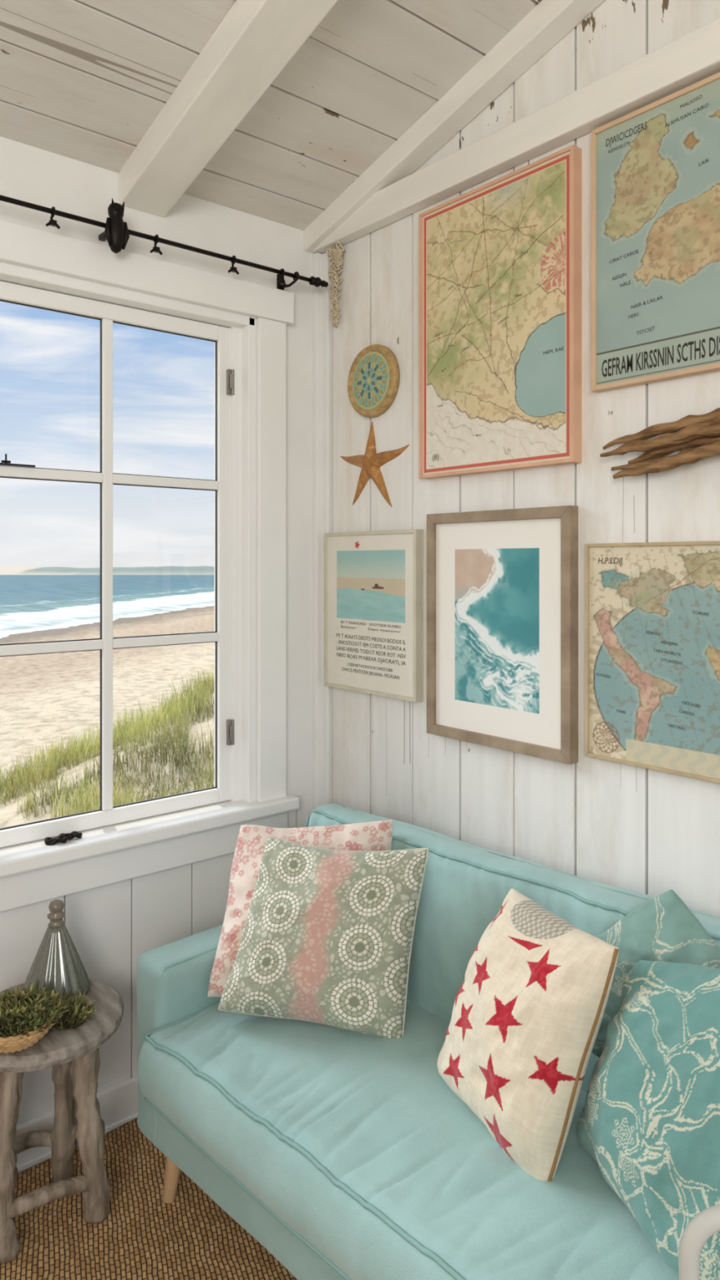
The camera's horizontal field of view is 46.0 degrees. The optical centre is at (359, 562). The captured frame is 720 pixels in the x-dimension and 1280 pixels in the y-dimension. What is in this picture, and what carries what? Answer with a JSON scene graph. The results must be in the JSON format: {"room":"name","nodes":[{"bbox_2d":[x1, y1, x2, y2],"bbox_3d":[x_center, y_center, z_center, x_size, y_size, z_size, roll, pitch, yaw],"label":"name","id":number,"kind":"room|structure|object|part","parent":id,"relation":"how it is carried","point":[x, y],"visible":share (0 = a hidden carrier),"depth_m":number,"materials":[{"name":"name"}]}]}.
{"room":"beach house living room","nodes":[
{"label":"beach house living room","id":0,"kind":"room"},
{"bbox_2d":[0,136,313,1125],"bbox_3d":[-1.379,0.215,1.537,3.200,2.370,0.120,0,0,-40],"label":"wall","id":1,"kind":"structure","parent":0,"point":[109,926],"depth_m":2.20,"materials":[{"name":"white paint"}]},
{"bbox_2d":[15,1075,137,1173],"bbox_3d":[-1.341,1.347,1.477,3.180,0.105,0.020,0,0,-40],"label":"baseboard","id":2,"kind":"structure","parent":1,"relation":"attached to","point":[118,1103],"depth_m":2.07,"materials":[{"name":"white paint"}]},
{"bbox_2d":[0,280,234,848],"bbox_3d":[-0.910,0.004,1.905,1.436,1.314,0.050,0,0,-40],"label":"window","id":3,"kind":"structure","parent":1,"relation":"in","point":[108,313],"depth_m":2.15,"materials":[{"name":"white paint"}]},
{"bbox_2d":[0,811,287,911],"bbox_3d":[-0.876,0.743,1.868,1.735,0.090,0.020,0,0,-40],"label":"trim","id":4,"kind":"structure","parent":1,"relation":"attached to","point":[25,888],"depth_m":2.09,"materials":[{"name":"white paint"}]},
{"bbox_2d":[0,219,293,802],"bbox_3d":[-0.902,-0.051,1.895,1.762,1.433,0.126,0,0,-40],"label":"trim","id":5,"kind":"structure","parent":1,"relation":"attached to","point":[258,316],"depth_m":2.35,"materials":[{"name":"white paint"}]},
{"bbox_2d":[0,793,299,877],"bbox_3d":[-0.901,0.680,1.894,1.770,0.035,0.168,0,0,-40],"label":"trim","id":6,"kind":"structure","parent":1,"relation":"attached to","point":[33,855],"depth_m":2.10,"materials":[{"name":"white paint"}]},
{"bbox_2d":[44,831,82,845],"bbox_3d":[-0.705,0.656,2.020,0.089,0.021,0.044,0,0,-40],"label":"window latch","id":7,"kind":"object","parent":6,"relation":"on","point":[62,837],"visible":1,"depth_m":2.01,"materials":[{"name":"black metal"}]},
{"bbox_2d":[0,195,328,290],"bbox_3d":[-0.842,-0.798,1.840,1.912,0.121,0.111,0,0,-40],"label":"curtain rod","id":8,"kind":"object","parent":1,"relation":"attached to","point":[116,232],"visible":0.97,"depth_m":2.01,"materials":[{"name":"metal"}]},
{"bbox_2d":[45,206,60,229],"bbox_3d":[-0.698,-0.784,1.926,0.030,0.048,0.020,0,0,-10],"label":"clip","id":9,"kind":"object","parent":8,"relation":"attached to","point":[51,222],"visible":1,"depth_m":1.92,"materials":[{"name":"metal"}]},
{"bbox_2d":[150,234,162,255],"bbox_3d":[-0.502,-0.784,2.090,0.030,0.048,0.020,0,0,-10],"label":"clip","id":10,"kind":"object","parent":8,"relation":"attached to","point":[155,249],"visible":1,"depth_m":2.08,"materials":[{"name":"metal"}]},
{"bbox_2d":[227,255,239,274],"bbox_3d":[-0.333,-0.784,2.232,0.030,0.048,0.020,0,0,-10],"label":"clip","id":11,"kind":"object","parent":8,"relation":"attached to","point":[233,268],"visible":1,"depth_m":2.23,"materials":[{"name":"metal"}]},
{"bbox_2d":[276,268,287,286],"bbox_3d":[-0.215,-0.784,2.331,0.030,0.048,0.020,0,0,-10],"label":"clip","id":12,"kind":"object","parent":8,"relation":"attached to","point":[281,281],"visible":1,"depth_m":2.33,"materials":[{"name":"metal"}]},
{"bbox_2d":[119,0,337,217],"bbox_3d":[0.475,-1.365,0.926,0.125,0.947,3.200,0,0,-40],"label":"ceiling beam","id":13,"kind":"structure","parent":1,"relation":"attached to","point":[255,40],"depth_m":1.83,"materials":[{"name":"white paint"}]},
{"bbox_2d":[0,0,542,231],"bbox_3d":[-0.312,-1.436,0.344,3.300,0.996,3.320,0,0,-40],"label":"ceiling","id":14,"kind":"structure","parent":0,"point":[84,81],"depth_m":1.90,"materials":[{"name":"white paint"}]},
{"bbox_2d":[330,0,719,917],"bbox_3d":[0.914,-0.232,1.372,0.100,3.264,3.320,0,0,-40],"label":"wall","id":15,"kind":"structure","parent":0,"point":[652,833],"depth_m":1.89,"materials":[{"name":"white paint"}]},
{"bbox_2d":[313,252,330,809],"bbox_3d":[-0.112,0.245,2.492,0.032,2.310,0.045,0,0,-40],"label":"trim","id":16,"kind":"structure","parent":15,"relation":"attached to","point":[322,300],"depth_m":2.49,"materials":[{"name":"white paint"}]},
{"bbox_2d":[325,241,343,327],"bbox_3d":[-0.071,-0.799,2.441,0.026,0.240,0.064,0,0,-40],"label":"hanging shell garland","id":17,"kind":"object","parent":15,"relation":"hanging from","point":[336,261],"visible":1,"depth_m":2.43},
{"bbox_2d":[346,344,399,417],"bbox_3d":[0.033,-0.498,2.326,0.026,0.198,0.198,0,0,-40],"label":"round plaque","id":18,"kind":"object","parent":15,"relation":"attached to","point":[374,375],"visible":1,"depth_m":2.31,"materials":[{"name":"ceramic"}]},
{"bbox_2d":[324,528,423,702],"bbox_3d":[0.030,0.136,2.328,0.030,0.444,0.386,0,0,-40],"label":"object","id":19,"kind":"object","parent":15,"relation":"attached to","point":[374,580],"visible":1,"depth_m":2.30,"materials":[{"name":"paper"}]},
{"bbox_2d":[340,421,408,506],"bbox_3d":[0.026,-0.272,2.336,0.028,0.250,0.300,0,0,-40],"label":"starfish","id":20,"kind":"object","parent":15,"relation":"attached to","point":[371,463],"visible":1,"depth_m":2.33,"materials":[{"name":"ceramic"}]},
{"bbox_2d":[304,0,604,253],"bbox_3d":[0.889,-1.375,1.273,0.065,0.927,3.200,0,0,-40],"label":"ceiling beam","id":21,"kind":"structure","parent":15,"relation":"attached to","point":[548,23],"depth_m":2.02,"materials":[{"name":"white paint"}]},
{"bbox_2d":[418,144,582,479],"bbox_3d":[0.313,-0.550,1.989,0.032,0.673,0.471,0,0,-40],"label":"framed map","id":22,"kind":"object","parent":15,"relation":"attached to","point":[500,260],"visible":1,"depth_m":1.96,"materials":[{"name":"beige paper"}]},
{"bbox_2d":[426,505,577,764],"bbox_3d":[0.319,0.154,1.983,0.030,0.552,0.436,0,0,-40],"label":"framed piece","id":23,"kind":"object","parent":15,"relation":"attached to","point":[502,584],"visible":1,"depth_m":1.96,"materials":[{"name":"paper"}]},
{"bbox_2d":[312,17,719,253],"bbox_3d":[0.898,-0.952,1.281,0.042,0.080,3.200,0,0,-40],"label":"wooden beam","id":24,"kind":"structure","parent":15,"relation":"attached to","point":[693,57],"depth_m":1.84,"materials":[{"name":"white paint"}]},
{"bbox_2d":[585,541,719,783],"bbox_3d":[0.663,0.184,1.581,0.020,0.448,0.562,0,0,-40],"label":"framed map","id":25,"kind":"object","parent":15,"relation":"attached to","point":[652,609],"visible":1,"depth_m":1.67,"materials":[{"name":"paper"}]},
{"bbox_2d":[591,71,719,392],"bbox_3d":[0.699,-0.630,1.533,0.026,0.544,0.643,0,0,-40],"label":"framed map","id":26,"kind":"object","parent":15,"relation":"attached to","point":[655,166],"visible":1,"depth_m":1.66,"materials":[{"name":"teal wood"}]},
{"bbox_2d":[600,407,719,479],"bbox_3d":[0.650,-0.244,1.566,0.061,0.151,0.477,0,0,-40],"label":"driftwood","id":27,"kind":"object","parent":15,"relation":"attached to","point":[697,437],"visible":1,"depth_m":1.62,"materials":[{"name":"brown wood"}]},
{"bbox_3d":[-0.350,1.450,0.312,3.200,0.100,3.320,0,0,-40],"label":"floor","id":28,"kind":"structure","parent":0,"visible":0},
{"bbox_2d":[0,1117,297,1279],"bbox_3d":[-0.294,1.392,0.463,2.880,0.013,2.879,0,0,-40],"label":"jute rug","id":29,"kind":"object","parent":28,"relation":"on","point":[142,1237],"visible":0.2,"depth_m":1.75,"materials":[{"name":"brown wicker"}]},
{"bbox_2d":[0,979,123,1262],"bbox_3d":[-0.672,1.173,1.798,0.332,0.436,0.332,0,0,-40],"label":"side table","id":30,"kind":"object","parent":29,"relation":"on","point":[73,1054],"visible":0.82,"depth_m":1.77,"materials":[{"name":"grey wood"}]},
{"bbox_3d":[-0.717,1.187,1.713,0.074,0.406,0.070,0,0,2],"label":"leg","id":31,"kind":"part","parent":30,"relation":"part of","materials":[{"name":"brown wood"}]},
{"bbox_2d":[0,1019,51,1053],"bbox_3d":[-0.690,0.933,1.700,0.155,0.045,0.155,0,0,-40],"label":"woven basket","id":32,"kind":"object","parent":30,"relation":"on","point":[9,1044],"visible":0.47,"depth_m":1.64,"materials":[{"name":"beige wicker"}]},
{"bbox_2d":[0,982,70,1039],"bbox_3d":[-0.683,0.889,1.707,0.192,0.064,0.188,0,0,-40],"label":"moss","id":33,"kind":"object","parent":32,"relation":"in","point":[22,1011],"visible":1,"depth_m":1.69,"materials":[{"name":"green plant"}]},
{"bbox_2d":[22,899,91,997],"bbox_3d":[-0.674,0.852,1.883,0.147,0.206,0.147,0,0,-40],"label":"glass bottle","id":34,"kind":"object","parent":30,"relation":"on","point":[57,963],"visible":0.8,"depth_m":1.85,"materials":[{"name":"glass"}]},
{"bbox_3d":[-0.663,1.187,1.899,0.070,0.410,0.066,0,0,0],"label":"leg","id":35,"kind":"part","parent":30,"relation":"part of","materials":[{"name":"brown wood"}]},
{"bbox_2d":[50,988,97,1031],"bbox_3d":[-0.615,0.931,1.780,0.131,0.046,0.147,0,0,-40],"label":"moss","id":36,"kind":"object","parent":30,"relation":"on","point":[78,1012],"visible":0.64,"depth_m":1.76,"materials":[{"name":"green plant"}]},
{"bbox_3d":[-0.573,1.187,1.800,0.083,0.407,0.068,0,0,-3],"label":"leg","id":37,"kind":"part","parent":30,"relation":"part of","materials":[{"name":"brown wood"}]},
{"bbox_2d":[137,803,719,1279],"bbox_3d":[0.206,1.008,1.520,0.661,0.763,1.484,0,0,-44],"label":"sofa","id":38,"kind":"object","parent":29,"relation":"on","point":[345,1154],"visible":0.48,"depth_m":1.50,"materials":[{"name":"teal fabric"}]},
{"bbox_3d":[-0.399,1.315,1.847,0.048,0.150,0.055,0,0,-44],"label":"leg","id":39,"kind":"part","parent":38,"relation":"part of","materials":[{"name":"brown wood"}]},
{"bbox_3d":[-0.251,1.052,2.030,0.586,0.392,0.115,0,0,-44],"label":"arm","id":40,"kind":"part","parent":38,"relation":"part of","materials":[{"name":"teal fabric"}]},
{"bbox_2d":[207,819,392,997],"bbox_3d":[-0.127,0.774,1.899,0.396,0.350,0.210,0,0,4],"label":"throw cushion","id":41,"kind":"object","parent":38,"relation":"on","point":[374,836],"visible":0.3,"depth_m":1.92,"materials":[{"name":"fabric"}]},
{"bbox_2d":[217,835,428,1038],"bbox_3d":[-0.078,0.774,1.762,0.425,0.343,0.224,0,0,11],"label":"throw cushion","id":42,"kind":"object","parent":38,"relation":"on","point":[326,939],"visible":1,"depth_m":1.69,"materials":[{"name":"fabric"}]},
{"bbox_2d":[436,888,618,1181],"bbox_3d":[0.259,0.774,1.430,0.175,0.375,0.340,0,0,-26],"label":"throw cushion","id":43,"kind":"object","parent":38,"relation":"on","point":[530,1005],"visible":0.98,"depth_m":1.33,"materials":[{"name":"fabric"}]},
{"bbox_2d":[576,960,719,1279],"bbox_3d":[0.466,0.740,1.212,0.200,0.420,0.401,0,0,-27],"label":"throw cushion","id":44,"kind":"object","parent":38,"relation":"on","point":[649,1120],"visible":0.97,"depth_m":1.18,"materials":[{"name":"fabric"}]},
{"bbox_2d":[591,889,719,1057],"bbox_3d":[0.507,0.745,1.417,0.123,0.378,0.486,0,0,-44],"label":"throw cushion","id":45,"kind":"object","parent":38,"relation":"on","point":[663,928],"visible":0.3,"depth_m":1.43,"materials":[{"name":"fabric"}]},
{"bbox_2d":[678,1204,719,1279],"bbox_3d":[0.410,0.964,0.534,0.347,0.848,0.328,0,0,11],"label":"chair","id":46,"kind":"object","parent":29,"relation":"on","point":[706,1223],"visible":1,"depth_m":0.71,"materials":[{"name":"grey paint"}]},
{"label":"outside","id":47,"kind":"structure","parent":0,"visible":0},
{"bbox_2d":[0,574,213,638],"bbox_3d":[-109.813,3.400,257.711,680.000,0.001,508.000,0,0,-40],"label":"sea water","id":48,"kind":"structure","parent":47,"point":[28,602],"depth_m":81.64,"materials":[{"name":"liquid"}]},
{"bbox_2d":[0,565,213,574],"bbox_3d":[-39.955,2.143,255.034,255.520,2.553,223.540,0,0,-40],"label":"headland","id":49,"kind":"structure","parent":48,"relation":"on","point":[170,570],"depth_m":240.24,"materials":[{"name":"green plant"}]},
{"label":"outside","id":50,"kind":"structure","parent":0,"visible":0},
{"bbox_2d":[0,605,213,828],"bbox_3d":[-22.933,3.336,39.048,144.000,6.061,85.000,0,0,-40],"label":"beach sand","id":51,"kind":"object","parent":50,"point":[42,696],"visible":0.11,"depth_m":19.32,"materials":[{"name":"beige sand"}]},
{"bbox_2d":[0,664,213,821],"bbox_3d":[-1.848,1.506,8.244,6.660,2.982,5.972,0,0,-40],"label":"dune grass","id":52,"kind":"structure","parent":51,"relation":"on","point":[131,729],"depth_m":8.40,"materials":[{"name":"green plant"}]}
]}

